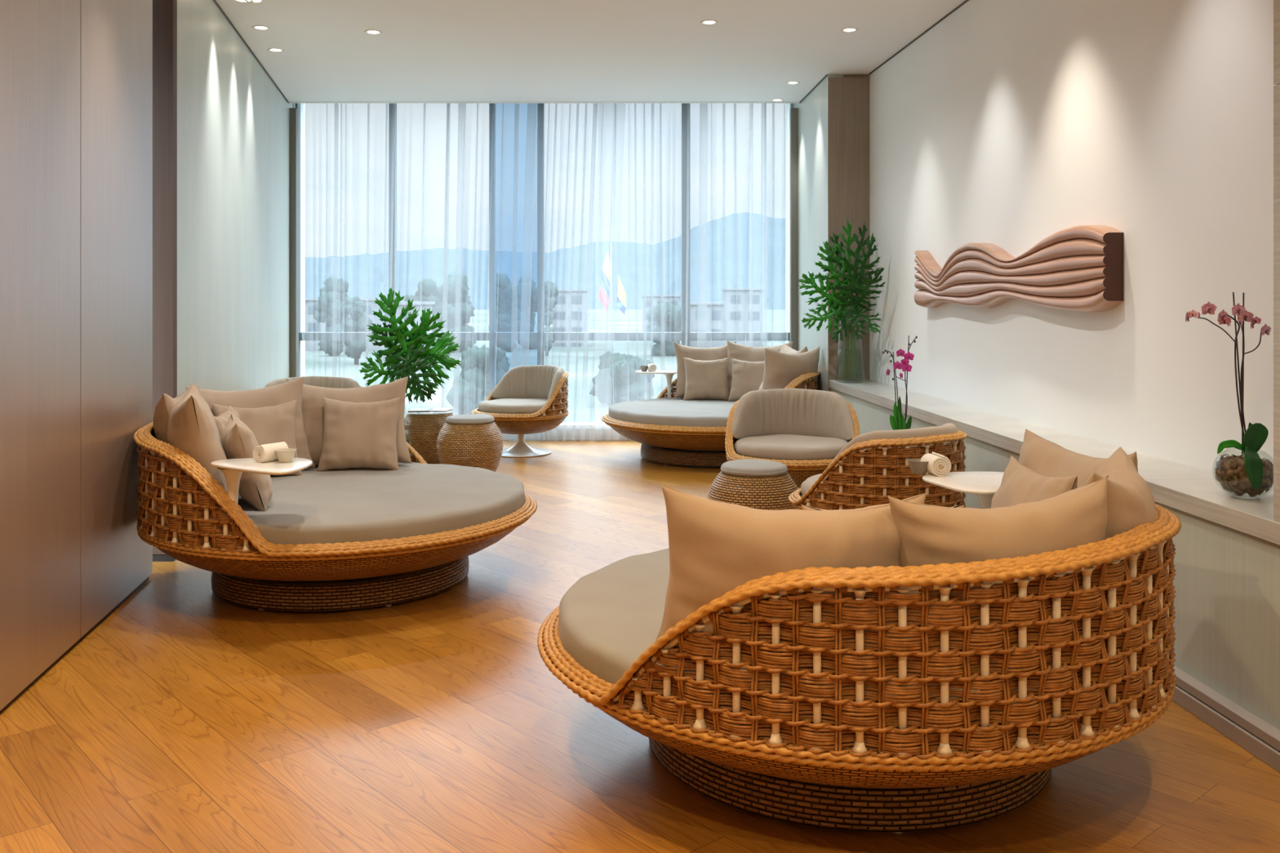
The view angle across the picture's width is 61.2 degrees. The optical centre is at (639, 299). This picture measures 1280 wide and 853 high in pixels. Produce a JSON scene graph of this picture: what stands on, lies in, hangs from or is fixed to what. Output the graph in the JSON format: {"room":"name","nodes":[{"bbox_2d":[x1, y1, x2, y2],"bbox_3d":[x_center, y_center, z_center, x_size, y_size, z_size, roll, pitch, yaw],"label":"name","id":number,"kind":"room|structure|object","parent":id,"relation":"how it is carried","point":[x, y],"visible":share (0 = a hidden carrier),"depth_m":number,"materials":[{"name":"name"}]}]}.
{"room":"spa","nodes":[
{"label":"spa","id":0,"kind":"room"},
{"bbox_2d":[0,576,149,714],"bbox_3d":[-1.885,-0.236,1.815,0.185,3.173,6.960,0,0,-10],"label":"baseboard","id":1,"kind":"structure","parent":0,"point":[16,697],"depth_m":4.13,"materials":[{"name":"black wood"}]},
{"bbox_2d":[0,0,80,711],"bbox_3d":[-1.996,-0.246,2.920,0.059,3.148,2.688,0,0,-10],"label":"wall panel","id":2,"kind":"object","parent":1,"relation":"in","point":[40,40],"depth_m":3.80,"materials":[{"name":"brown wood"}]},
{"bbox_2d":[80,0,152,637],"bbox_3d":[-2.307,-0.246,4.747,0.059,3.148,1.025,0,0,-10],"label":"wall panel","id":3,"kind":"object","parent":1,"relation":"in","point":[117,35],"depth_m":4.65,"materials":[{"name":"brown wood"}]},
{"bbox_2d":[152,0,177,554],"bbox_3d":[-2.848,-0.257,5.582,0.904,3.133,0.045,0,0,0],"label":"wall","id":4,"kind":"structure","parent":0,"point":[164,11],"depth_m":5.56,"materials":[{"name":"brown wood"}]},
{"bbox_2d":[152,554,175,561],"bbox_3d":[-2.851,1.330,5.585,0.898,0.040,0.030,0,0,0],"label":"baseboard","id":5,"kind":"structure","parent":4,"relation":"attached to","point":[156,557],"depth_m":5.57,"materials":[{"name":"black"}]},
{"bbox_2d":[175,0,293,559],"bbox_3d":[-2.994,-0.346,8.150,0.196,3.393,5.232,0,0,-11],"label":"wall","id":6,"kind":"structure","parent":0,"point":[233,121],"depth_m":7.06,"materials":[{"name":"white paint"}]},
{"bbox_2d":[213,0,288,102],"bbox_3d":[-2.825,-1.818,7.810,0.008,0.010,4.503,0,0,-11],"label":"trim","id":7,"kind":"structure","parent":6,"relation":"attached to","point":[215,1],"depth_m":7.76,"materials":[{"name":"grey"}]},
{"bbox_2d":[289,107,298,377],"bbox_3d":[-3.302,-0.219,10.160,0.175,3.138,0.080,0,0,0],"label":"trim","id":8,"kind":"structure","parent":6,"relation":"attached to","point":[294,112],"depth_m":10.12,"materials":[{"name":"grey"}]},
{"bbox_2d":[288,102,799,102],"bbox_3d":[-0.600,-1.930,10.020,6.400,0.226,0.040,0,0,0],"label":"trim","id":9,"kind":"structure","parent":6,"relation":"attached to","point":[289,102],"depth_m":10.00,"materials":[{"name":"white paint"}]},
{"bbox_2d":[293,102,305,377],"bbox_3d":[-3.754,-0.387,10.525,0.892,3.473,0.350,0,0,0],"label":"wall","id":10,"kind":"structure","parent":0,"point":[302,104],"depth_m":10.61,"materials":[{"name":"white paint"}]},
{"bbox_2d":[295,102,789,395],"bbox_3d":[-1.000,-0.382,10.450,5.200,3.363,0.100,0,0,0],"label":"window frame","id":11,"kind":"structure","parent":10,"relation":"in","point":[540,335],"depth_m":10.40,"materials":[{"name":"grey metal"}]},
{"bbox_2d":[501,428,631,439],"bbox_3d":[-1.000,1.292,10.450,5.200,0.115,0.120,0,0,0],"label":"wall","id":12,"kind":"structure","parent":0,"point":[555,433],"depth_m":10.39,"materials":[{"name":"white paint"}]},
{"bbox_2d":[555,422,612,428],"bbox_3d":[-1.000,1.218,10.440,5.200,0.035,0.220,0,0,0],"label":"window sill","id":13,"kind":"structure","parent":12,"relation":"on","point":[564,424],"depth_m":10.33,"materials":[{"name":"white"}]},
{"bbox_2d":[215,0,965,102],"bbox_3d":[-0.400,-1.883,4.110,6.800,0.120,11.820,0,0,0],"label":"ceiling","id":14,"kind":"structure","parent":0,"point":[425,51],"depth_m":7.78,"materials":[{"name":"white paint"}]},
{"bbox_2d":[252,25,270,30],"bbox_3d":[-2.543,-1.835,7.270,0.120,0.035,0.120,0,0,0],"label":"recessed light","id":15,"kind":"object","parent":14,"relation":"in","point":[259,28],"visible":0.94,"depth_m":7.28,"materials":[{"name":"white"}]},
{"bbox_2d":[364,29,382,35],"bbox_3d":[-1.819,-1.835,7.388,0.120,0.035,0.120,0,0,0],"label":"recessed light","id":16,"kind":"object","parent":14,"relation":"in","point":[370,32],"visible":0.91,"depth_m":7.39,"materials":[{"name":"white"}]},
{"bbox_2d":[700,19,718,25],"bbox_3d":[0.455,-1.835,7.127,0.120,0.035,0.120,0,0,0],"label":"recessed light","id":17,"kind":"object","parent":14,"relation":"in","point":[706,22],"visible":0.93,"depth_m":7.13,"materials":[{"name":"white"}]},
{"bbox_2d":[840,27,858,32],"bbox_3d":[1.418,-1.835,7.329,0.120,0.035,0.120,0,0,0],"label":"recessed light","id":18,"kind":"object","parent":14,"relation":"in","point":[849,29],"visible":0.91,"depth_m":7.32,"materials":[{"name":"white"}]},
{"bbox_2d":[0,440,1279,852],"bbox_3d":[-0.400,1.400,4.475,6.600,0.100,12.550,0,0,0],"label":"floor","id":19,"kind":"structure","parent":0,"point":[189,718],"depth_m":3.25,"materials":[{"name":"brown wood"}]},
{"bbox_2d":[264,376,362,388],"bbox_3d":[-2.429,0.971,8.015,0.873,0.756,0.880,0,0,-15],"label":"swivel chair","id":20,"kind":"object","parent":19,"relation":"on","point":[319,381],"visible":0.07,"depth_m":8.30,"materials":[{"name":"beige fabric"}]},
{"bbox_2d":[133,422,537,611],"bbox_3d":[-1.417,0.958,5.207,1.844,0.784,1.844,0,0,41],"label":"daybed","id":21,"kind":"object","parent":19,"relation":"on","point":[359,538],"visible":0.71,"depth_m":4.60,"materials":[{"name":"wicker"}]},
{"bbox_2d":[152,382,204,500],"bbox_3d":[-2.131,0.656,5.082,0.258,0.484,0.645,0,0,-10],"label":"cushion","id":22,"kind":"object","parent":21,"relation":"on","point":[163,407],"visible":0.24,"depth_m":4.81,"materials":[{"name":"beige fabric"}]},
{"bbox_2d":[167,384,227,512],"bbox_3d":[-1.932,0.645,4.741,0.251,0.504,0.648,0,0,-22],"label":"cushion","id":23,"kind":"object","parent":21,"relation":"on","point":[192,428],"visible":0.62,"depth_m":4.50,"materials":[{"name":"beige fabric"}]},
{"bbox_2d":[213,405,239,455],"bbox_3d":[-1.942,0.715,5.131,0.196,0.385,0.430,0,0,-11],"label":"cushion","id":24,"kind":"object","parent":21,"relation":"on","point":[221,420],"visible":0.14,"depth_m":5.02,"materials":[{"name":"beige fabric"}]},
{"bbox_2d":[222,413,272,511],"bbox_3d":[-1.737,0.717,4.786,0.204,0.386,0.430,0,0,-23],"label":"cushion","id":25,"kind":"object","parent":21,"relation":"on","point":[238,441],"visible":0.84,"depth_m":4.62,"materials":[{"name":"beige fabric"}]},
{"bbox_2d":[184,376,315,466],"bbox_3d":[-2.023,0.661,5.614,0.627,0.496,0.243,0,0,-36],"label":"cushion","id":26,"kind":"object","parent":21,"relation":"on","point":[291,390],"visible":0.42,"depth_m":5.64,"materials":[{"name":"beige fabric"}]},
{"bbox_2d":[211,400,302,475],"bbox_3d":[-1.945,0.717,5.493,0.431,0.386,0.192,0,0,-30],"label":"cushion","id":27,"kind":"object","parent":21,"relation":"on","point":[275,424],"visible":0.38,"depth_m":5.50,"materials":[{"name":"beige fabric"}]},
{"bbox_2d":[253,441,288,462],"bbox_3d":[-1.517,0.629,4.451,0.074,0.075,0.120,0,0,32],"label":"rolled towel","id":28,"kind":"object","parent":21,"relation":"on","point":[264,453],"visible":0.76,"depth_m":4.41,"materials":[{"name":"beige fabric"}]},
{"bbox_2d":[275,448,296,462],"bbox_3d":[-1.447,0.639,4.423,0.085,0.050,0.085,0,0,0],"label":"bowl","id":29,"kind":"object","parent":21,"relation":"on","point":[284,455],"visible":1,"depth_m":4.40,"materials":[{"name":"beige ceramic"}]},
{"bbox_2d":[148,528,515,581],"bbox_3d":[-1.423,1.113,5.207,1.780,0.217,1.780,0,0,12],"label":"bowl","id":30,"kind":"object","parent":21,"relation":"on","point":[415,557],"depth_m":4.45,"materials":[{"name":"wicker"}]},
{"bbox_2d":[302,376,412,465],"bbox_3d":[-1.570,0.668,5.919,0.646,0.485,0.242,0,0,-8],"label":"cushion","id":31,"kind":"object","parent":21,"relation":"on","point":[313,406],"visible":0.41,"depth_m":5.86,"materials":[{"name":"beige fabric"}]},
{"bbox_2d":[316,395,401,471],"bbox_3d":[-1.486,0.714,5.753,0.431,0.387,0.194,0,0,-4],"label":"cushion","id":32,"kind":"object","parent":21,"relation":"on","point":[360,434],"visible":1,"depth_m":5.69,"materials":[{"name":"beige fabric"}]},
{"bbox_2d":[404,408,453,464],"bbox_3d":[-1.720,1.129,8.860,0.504,0.431,0.504,0,0,11],"label":"side table","id":33,"kind":"object","parent":19,"relation":"on","point":[424,428],"visible":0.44,"depth_m":8.64,"materials":[{"name":"wicker"}]},
{"bbox_2d":[408,408,431,412],"bbox_3d":[-1.800,0.906,8.840,0.170,0.012,0.220,0,0,-9],"label":"book","id":34,"kind":"object","parent":33,"relation":"on","point":[411,410],"visible":1,"depth_m":8.78,"materials":[{"name":"white paper"}]},
{"bbox_2d":[429,408,453,412],"bbox_3d":[-1.630,0.907,8.870,0.150,0.009,0.210,0,0,6],"label":"book","id":35,"kind":"object","parent":33,"relation":"on","point":[436,410],"visible":1,"depth_m":8.81,"materials":[{"name":"white paper"}]},
{"bbox_2d":[436,413,502,471],"bbox_3d":[-1.302,1.117,8.300,0.504,0.455,0.504,0,0,0],"label":"stool","id":36,"kind":"object","parent":19,"relation":"on","point":[469,440],"visible":0.8,"depth_m":8.12,"materials":[{"name":"wicker"}]},
{"bbox_2d":[471,364,568,457],"bbox_3d":[-1.049,0.971,9.487,0.873,0.756,0.880,0,0,43],"label":"swivel chair","id":37,"kind":"object","parent":19,"relation":"on","point":[526,399],"visible":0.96,"depth_m":9.35,"materials":[{"name":"wicker"}]},
{"bbox_2d":[478,398,562,413],"bbox_3d":[-1.045,0.931,9.492,0.730,0.097,0.734,0,0,43],"label":"seat cushion","id":38,"kind":"object","parent":37,"relation":"on","point":[491,406],"depth_m":9.22,"materials":[{"name":"beige fabric"}]},
{"bbox_2d":[478,410,565,434],"bbox_3d":[-1.045,1.076,9.490,0.812,0.182,0.812,0,0,43],"label":"bowl","id":39,"kind":"object","parent":37,"relation":"on","point":[527,422],"depth_m":9.15,"materials":[{"name":"wicker"}]},
{"bbox_2d":[491,364,564,401],"bbox_3d":[-0.921,0.753,9.623,0.777,0.319,0.404,0,0,43],"label":"cushion","id":40,"kind":"object","parent":37,"relation":"on","point":[535,383],"depth_m":9.75,"materials":[{"name":"beige fabric"}]},
{"bbox_2d":[601,369,819,466],"bbox_3d":[0.593,0.958,9.197,1.844,0.784,1.844,0,0,12],"label":"daybed","id":41,"kind":"object","parent":19,"relation":"on","point":[667,428],"visible":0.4,"depth_m":8.64,"materials":[{"name":"fabric"}]},
{"bbox_2d":[610,426,725,450],"bbox_3d":[0.598,1.113,9.200,1.780,0.217,1.780,0,0,-27],"label":"bowl","id":42,"kind":"object","parent":41,"relation":"on","point":[651,437],"depth_m":8.46,"materials":[{"name":"wicker"}]},
{"bbox_2d":[674,342,736,398],"bbox_3d":[0.595,0.646,9.912,0.606,0.512,0.240,0,0,-8],"label":"cushion","id":43,"kind":"object","parent":41,"relation":"on","point":[681,351],"visible":0.38,"depth_m":9.87,"materials":[{"name":"beige fabric"}]},
{"bbox_2d":[683,357,729,400],"bbox_3d":[0.598,0.716,9.696,0.432,0.389,0.193,0,0,-1],"label":"cushion","id":44,"kind":"object","parent":41,"relation":"on","point":[704,380],"visible":1,"depth_m":9.63,"materials":[{"name":"beige fabric"}]},
{"bbox_2d":[728,357,764,401],"bbox_3d":[0.996,0.714,9.531,0.434,0.386,0.194,0,0,19],"label":"cushion","id":45,"kind":"object","parent":41,"relation":"on","point":[747,376],"visible":0.58,"depth_m":9.49,"materials":[{"name":"beige fabric"}]},
{"bbox_2d":[726,340,792,391],"bbox_3d":[1.068,0.636,9.754,0.645,0.521,0.256,0,0,22],"label":"cushion","id":46,"kind":"object","parent":41,"relation":"on","point":[736,351],"visible":0.36,"depth_m":9.76,"materials":[{"name":"beige fabric"}]},
{"bbox_2d":[761,346,819,390],"bbox_3d":[1.251,0.645,8.915,0.560,0.510,0.250,0,0,-26],"label":"cushion","id":47,"kind":"object","parent":41,"relation":"on","point":[780,369],"visible":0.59,"depth_m":8.79,"materials":[{"name":"beige fabric"}]},
{"bbox_2d":[779,343,808,353],"bbox_3d":[1.317,0.646,9.330,0.247,0.511,0.640,0,0,-11],"label":"cushion","id":48,"kind":"object","parent":41,"relation":"on","point":[785,348],"visible":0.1,"depth_m":9.44,"materials":[{"name":"beige fabric"}]},
{"bbox_2d":[707,458,797,510],"bbox_3d":[0.620,1.117,5.900,0.504,0.455,0.504,0,0,-40],"label":"stool","id":49,"kind":"object","parent":19,"relation":"on","point":[759,484],"visible":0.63,"depth_m":5.73,"materials":[{"name":"beige wicker"}]},
{"bbox_2d":[724,388,860,488],"bbox_3d":[0.964,0.971,6.855,0.873,0.756,0.880,0,0,8],"label":"swivel chair","id":50,"kind":"object","parent":19,"relation":"on","point":[803,430],"visible":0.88,"depth_m":6.97,"materials":[{"name":"beige fabric"}]},
{"bbox_2d":[735,452,825,488],"bbox_3d":[0.965,1.076,6.860,0.812,0.182,0.812,0,0,8],"label":"chair base","id":51,"kind":"object","parent":50,"relation":"on","point":[799,469],"depth_m":6.47,"materials":[{"name":"wicker"}]},
{"bbox_2d":[733,434,848,460],"bbox_3d":[0.964,0.931,6.861,0.730,0.097,0.734,0,0,8],"label":"seat cushion","id":52,"kind":"object","parent":50,"relation":"on","point":[755,446],"depth_m":6.64,"materials":[{"name":"beige fabric"}]},
{"bbox_2d":[731,388,854,441],"bbox_3d":[0.990,0.753,7.040,0.777,0.319,0.404,0,0,8],"label":"cushion","id":53,"kind":"object","parent":50,"relation":"on","point":[776,414],"depth_m":7.08,"materials":[{"name":"beige fabric"}]},
{"bbox_2d":[537,471,1181,833],"bbox_3d":[0.614,0.958,3.292,1.844,0.784,1.844,0,0,-8],"label":"daybed","id":54,"kind":"object","parent":19,"relation":"on","point":[859,749],"visible":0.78,"depth_m":2.48,"materials":[{"name":"wicker"}]},
{"bbox_2d":[650,484,926,670],"bbox_3d":[0.356,0.676,2.597,0.668,0.467,0.235,0,0,-3],"label":"cushion","id":55,"kind":"object","parent":54,"relation":"on","point":[716,548],"visible":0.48,"depth_m":2.52,"materials":[{"name":"beige fabric"}]},
{"bbox_2d":[553,632,1166,788],"bbox_3d":[0.618,1.113,3.288,1.780,0.217,1.780,0,0,44],"label":"bowl","id":56,"kind":"object","parent":54,"relation":"on","point":[783,759],"depth_m":2.49,"materials":[{"name":"wicker"}]},
{"bbox_2d":[906,458,928,474],"bbox_3d":[1.065,0.639,4.132,0.089,0.050,0.089,0,0,0],"label":"bowl","id":57,"kind":"object","parent":54,"relation":"on","point":[917,467],"visible":0.99,"depth_m":4.10,"materials":[{"name":"brown ceramic"}]},
{"bbox_2d":[920,451,951,476],"bbox_3d":[1.124,0.628,4.120,0.077,0.079,0.110,0,0,-8],"label":"rolled towel","id":58,"kind":"object","parent":54,"relation":"on","point":[940,465],"visible":0.91,"depth_m":4.07,"materials":[{"name":"beige fabric"}]},
{"bbox_2d":[875,475,1108,675],"bbox_3d":[0.888,0.674,2.623,0.632,0.477,0.240,0,0,-15],"label":"cushion","id":59,"kind":"object","parent":54,"relation":"on","point":[933,535],"visible":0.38,"depth_m":2.53,"materials":[{"name":"beige fabric"}]},
{"bbox_2d":[991,455,1077,508],"bbox_3d":[1.201,0.710,3.360,0.199,0.394,0.431,0,0,-8],"label":"cushion","id":60,"kind":"object","parent":54,"relation":"on","point":[1020,484],"visible":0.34,"depth_m":3.34,"materials":[{"name":"beige fabric"}]},
{"bbox_2d":[1018,428,1137,488],"bbox_3d":[1.364,0.670,3.403,0.246,0.457,0.585,0,0,-12],"label":"cushion","id":61,"kind":"object","parent":54,"relation":"on","point":[1044,457],"visible":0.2,"depth_m":3.47,"materials":[{"name":"beige fabric"}]},
{"bbox_2d":[1084,446,1156,645],"bbox_3d":[1.262,0.667,2.922,0.250,0.474,0.580,0,0,25],"label":"cushion","id":62,"kind":"object","parent":54,"relation":"on","point":[1130,503],"visible":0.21,"depth_m":2.75,"materials":[{"name":"beige fabric"}]},
{"bbox_2d":[788,422,967,510],"bbox_3d":[1.163,0.971,5.324,0.872,0.756,0.880,0,0,-36],"label":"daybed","id":63,"kind":"object","parent":19,"relation":"on","point":[873,467],"visible":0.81,"depth_m":4.96,"materials":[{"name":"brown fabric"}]},
{"bbox_2d":[826,422,958,495],"bbox_3d":[1.272,0.753,5.173,0.777,0.319,0.404,0,0,-36],"label":"cushion","id":64,"kind":"object","parent":63,"relation":"on","point":[873,463],"depth_m":4.94,"materials":[{"name":"beige fabric"}]},
{"bbox_3d":[-1.859,1.058,8.350,0.200,0.576,0.200,0,0,0],"label":"glass vase","id":65,"kind":"object","parent":19,"relation":"on","visible":0},
{"bbox_2d":[359,287,461,403],"bbox_3d":[-1.761,0.604,8.408,0.764,1.392,0.306,0,0,11],"label":"leafy plant","id":66,"kind":"object","parent":65,"relation":"in","point":[411,350],"visible":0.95,"depth_m":8.35,"materials":[{"name":"green plant"}]},
{"bbox_3d":[1.470,1.129,6.080,0.413,0.431,0.413,0,0,0],"label":"side table","id":67,"kind":"object","parent":19,"relation":"on","visible":0},
{"bbox_2d":[882,335,917,430],"bbox_3d":[1.459,0.558,6.080,0.198,0.707,0.120,0,0,0],"label":"potted orchid","id":68,"kind":"object","parent":67,"relation":"on","point":[898,421],"visible":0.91,"depth_m":6.06,"materials":[{"name":"purple plant"}]},
{"bbox_2d":[785,102,794,343],"bbox_3d":[2.019,-0.387,10.525,1.162,3.473,0.350,0,0,0],"label":"wall","id":69,"kind":"structure","parent":0,"point":[788,105],"depth_m":10.51,"materials":[{"name":"white paint"}]},
{"bbox_2d":[794,74,843,391],"bbox_3d":[1.641,-0.346,9.737,0.301,3.393,1.936,0,0,-2],"label":"wall","id":70,"kind":"structure","parent":0,"point":[813,109],"depth_m":9.34,"materials":[{"name":"white paint"}]},
{"bbox_2d":[790,107,798,351],"bbox_3d":[1.494,-0.219,10.160,0.165,3.138,0.080,0,0,0],"label":"trim","id":71,"kind":"structure","parent":70,"relation":"attached to","point":[793,111],"depth_m":10.12,"materials":[{"name":"grey metal"}]},
{"bbox_2d":[827,77,869,391],"bbox_3d":[1.698,-0.521,8.775,0.355,2.543,0.050,0,0,0],"label":"wall","id":72,"kind":"structure","parent":0,"point":[848,98],"depth_m":8.75,"materials":[{"name":"brown wood"}]},
{"bbox_2d":[843,74,869,77],"bbox_3d":[1.728,-1.803,8.815,0.295,0.040,0.070,0,0,0],"label":"trim","id":73,"kind":"structure","parent":72,"relation":"attached to","point":[844,75],"depth_m":8.78,"materials":[{"name":"brown wood"}]},
{"bbox_2d":[831,388,1279,730],"bbox_3d":[1.937,1.030,3.585,0.178,0.640,10.398,0,0,-3],"label":"wall","id":74,"kind":"structure","parent":0,"point":[1226,582],"depth_m":3.46,"materials":[{"name":"beige paint"}]},
{"bbox_2d":[828,379,1279,545],"bbox_3d":[1.999,0.681,3.574,0.396,0.063,10.393,0,0,-4],"label":"ledge","id":75,"kind":"object","parent":74,"relation":"on","point":[1191,490],"depth_m":4.56,"materials":[{"name":"grey wood"}]},
{"bbox_2d":[835,316,864,382],"bbox_3d":[1.641,0.353,8.460,0.222,0.587,0.222,0,0,0],"label":"glass vase","id":76,"kind":"object","parent":75,"relation":"on","point":[858,317],"visible":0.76,"depth_m":8.44,"materials":[{"name":"glass"}]},
{"bbox_2d":[798,218,886,378],"bbox_3d":[1.649,-0.009,8.305,0.447,1.258,0.795,0,0,-39],"label":"leafy plant","id":77,"kind":"object","parent":76,"relation":"in","point":[846,302],"visible":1,"depth_m":8.42,"materials":[{"name":"green plant"}]},
{"bbox_2d":[1185,292,1273,498],"bbox_3d":[1.946,0.313,3.532,0.296,0.673,0.194,0,0,-32],"label":"potted orchid","id":78,"kind":"object","parent":75,"relation":"on","point":[1251,474],"visible":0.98,"depth_m":3.53,"materials":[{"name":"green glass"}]},
{"bbox_2d":[1212,448,1273,498],"bbox_3d":[1.989,0.574,3.560,0.193,0.152,0.193,0,0,0],"label":"glass bowl","id":79,"kind":"object","parent":78,"relation":"attached to","point":[1230,470],"depth_m":3.51,"materials":[{"name":"clear glass"}]},
{"bbox_2d":[1172,684,1279,773],"bbox_3d":[1.824,1.324,3.580,0.064,0.052,10.382,0,0,-3],"label":"baseboard","id":80,"kind":"structure","parent":74,"relation":"attached to","point":[1253,744],"depth_m":3.32,"materials":[{"name":"beige"}]},
{"bbox_2d":[1173,666,1279,751],"bbox_3d":[1.828,1.278,3.580,0.056,0.033,10.381,0,0,-3],"label":"cap","id":81,"kind":"object","parent":74,"relation":"attached to","point":[1251,722],"visible":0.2,"depth_m":3.35,"materials":[{"name":"beige"}]},
{"bbox_2d":[869,0,1275,488],"bbox_3d":[2.337,-0.236,3.575,0.299,3.173,10.390,0,0,-4],"label":"wall","id":82,"kind":"structure","parent":0,"point":[1011,126],"depth_m":5.02,"materials":[{"name":"white paint"}]},
{"bbox_2d":[868,0,968,75],"bbox_3d":[2.183,-1.818,3.575,0.008,0.010,10.372,0,0,-4],"label":"trim","id":83,"kind":"structure","parent":82,"relation":"attached to","point":[966,1],"depth_m":7.45,"materials":[{"name":"grey"}]},
{"bbox_2d":[914,225,1123,311],"bbox_3d":[1.984,-0.141,6.027,0.095,0.400,2.604,0,0,-4],"label":"wall sculpture","id":84,"kind":"object","parent":82,"relation":"attached to","point":[1080,268],"visible":1,"depth_m":5.38,"materials":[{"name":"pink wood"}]},
{"bbox_2d":[1273,84,1279,523],"bbox_3d":[2.102,0.043,2.885,0.496,1.334,0.570,0,0,0],"label":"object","id":85,"kind":"structure","parent":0,"point":[1276,88],"depth_m":3.15,"materials":[{"name":"grey wood"}]},
{"bbox_2d":[1273,0,1279,84],"bbox_3d":[2.102,-1.226,2.885,0.496,1.195,0.570,0,0,0],"label":"wall","id":86,"kind":"structure","parent":0,"point":[1276,2],"depth_m":3.16,"materials":[{"name":"grey wood"}]},
{"label":"outside","id":87,"kind":"structure","parent":0,"visible":0},
{"bbox_2d":[305,309,785,422],"bbox_3d":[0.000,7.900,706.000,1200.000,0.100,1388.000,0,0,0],"label":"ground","id":88,"kind":"structure","parent":87,"point":[581,363],"depth_m":138.87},
{"bbox_2d":[313,275,349,355],"bbox_3d":[-42.486,2.389,149.722,5.446,11.392,5.207,0,0,0],"label":"tree","id":89,"kind":"object","parent":88,"relation":"on","point":[329,306],"visible":0.87,"depth_m":148.59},
{"bbox_2d":[305,297,387,351],"bbox_3d":[-45.686,3.833,169.000,11.379,8.034,8.600,0,0,0],"label":"building","id":90,"kind":"structure","parent":88,"relation":"on","point":[311,324],"depth_m":165.00,"materials":[{"name":"grey"}]},
{"bbox_2d":[339,296,373,364],"bbox_3d":[-33.961,3.722,129.946,4.197,8.266,3.544,0,0,0],"label":"tree","id":91,"kind":"object","parent":88,"relation":"on","point":[354,307],"visible":0.91,"depth_m":129.00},
{"bbox_2d":[381,301,435,364],"bbox_3d":[-28.366,4.072,132.000,5.103,7.557,8.600,0,0,0],"label":"building","id":92,"kind":"structure","parent":88,"relation":"on","point":[421,305],"depth_m":128.00,"materials":[{"name":"grey"}]},
{"bbox_2d":[403,277,459,355],"bbox_3d":[-29.201,3.103,150.298,8.098,12.178,7.733,0,0,0],"label":"tree","id":93,"kind":"object","parent":88,"relation":"on","point":[428,290],"visible":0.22,"depth_m":148.70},
{"bbox_2d":[440,272,476,352],"bbox_3d":[-27.109,2.374,160.364,5.796,12.684,7.360,0,0,0],"label":"tree","id":94,"kind":"object","parent":88,"relation":"on","point":[455,289],"visible":0.71,"depth_m":158.13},
{"bbox_2d":[445,344,510,414],"bbox_3d":[-10.963,6.178,75.010,4.088,6.082,5.109,0,0,10],"label":"tree","id":95,"kind":"object","parent":88,"relation":"on","point":[470,388],"visible":0.71,"depth_m":73.50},
{"bbox_2d":[488,272,519,355],"bbox_3d":[-17.439,2.199,140.022,3.998,11.311,4.066,0,0,0],"label":"tree","id":96,"kind":"object","parent":88,"relation":"on","point":[506,292],"visible":0.8,"depth_m":138.97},
{"bbox_2d":[512,274,537,349],"bbox_3d":[-17.695,2.214,169.927,5.157,12.183,5.998,0,0,0],"label":"tree","id":97,"kind":"object","parent":88,"relation":"on","point":[526,302],"visible":0.86,"depth_m":168.62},
{"bbox_2d":[544,280,559,355],"bbox_3d":[-12.752,2.563,150.085,3.035,10.580,3.199,0,0,0],"label":"tree","id":98,"kind":"object","parent":88,"relation":"on","point":[551,291],"visible":0.66,"depth_m":149.35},
{"bbox_2d":[552,288,589,346],"bbox_3d":[-11.849,3.418,184.000,6.027,10.250,8.600,0,0,0],"label":"building","id":99,"kind":"structure","parent":88,"relation":"on","point":[571,309],"depth_m":180.02,"materials":[{"name":"grey"}]},
{"bbox_2d":[598,244,626,404],"bbox_3d":[-1.553,1.837,60.000,1.538,9.944,0.240,0,0,0],"label":"flag","id":100,"kind":"object","parent":88,"relation":"on","point":[606,274],"visible":0.97,"depth_m":59.99,"materials":[{"name":"white fabric"}]},
{"bbox_2d":[589,351,654,406],"bbox_3d":[-1.269,6.488,79.909,4.844,5.321,4.708,0,0,0],"label":"tree","id":101,"kind":"object","parent":88,"relation":"on","point":[629,385],"visible":0.8,"depth_m":78.38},
{"bbox_2d":[640,294,681,332],"bbox_3d":[4.214,3.480,219.000,8.163,8.740,8.600,0,0,0],"label":"building","id":102,"kind":"structure","parent":88,"relation":"on","point":[647,300],"depth_m":214.98,"materials":[{"name":"grey"}]},
{"bbox_2d":[645,300,681,356],"bbox_3d":[3.582,4.395,150.036,5.658,8.475,5.842,0,0,0],"label":"tree","id":103,"kind":"object","parent":88,"relation":"on","point":[666,317],"visible":0.81,"depth_m":148.73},
{"bbox_2d":[689,302,726,347],"bbox_3d":[9.422,4.127,154.000,4.972,7.446,8.600,0,0,0],"label":"building","id":104,"kind":"structure","parent":88,"relation":"on","point":[704,317],"depth_m":150.01,"materials":[{"name":"grey"}]},
{"bbox_2d":[720,287,764,346],"bbox_3d":[16.445,3.024,174.000,6.324,9.652,8.600,0,0,0],"label":"building","id":105,"kind":"structure","parent":88,"relation":"on","point":[744,308],"depth_m":169.98,"materials":[{"name":"grey"}]},
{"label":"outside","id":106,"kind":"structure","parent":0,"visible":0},
{"bbox_2d":[305,212,785,309],"bbox_3d":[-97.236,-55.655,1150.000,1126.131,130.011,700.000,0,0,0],"label":"hills","id":107,"kind":"structure","parent":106,"point":[744,249],"depth_m":1190.63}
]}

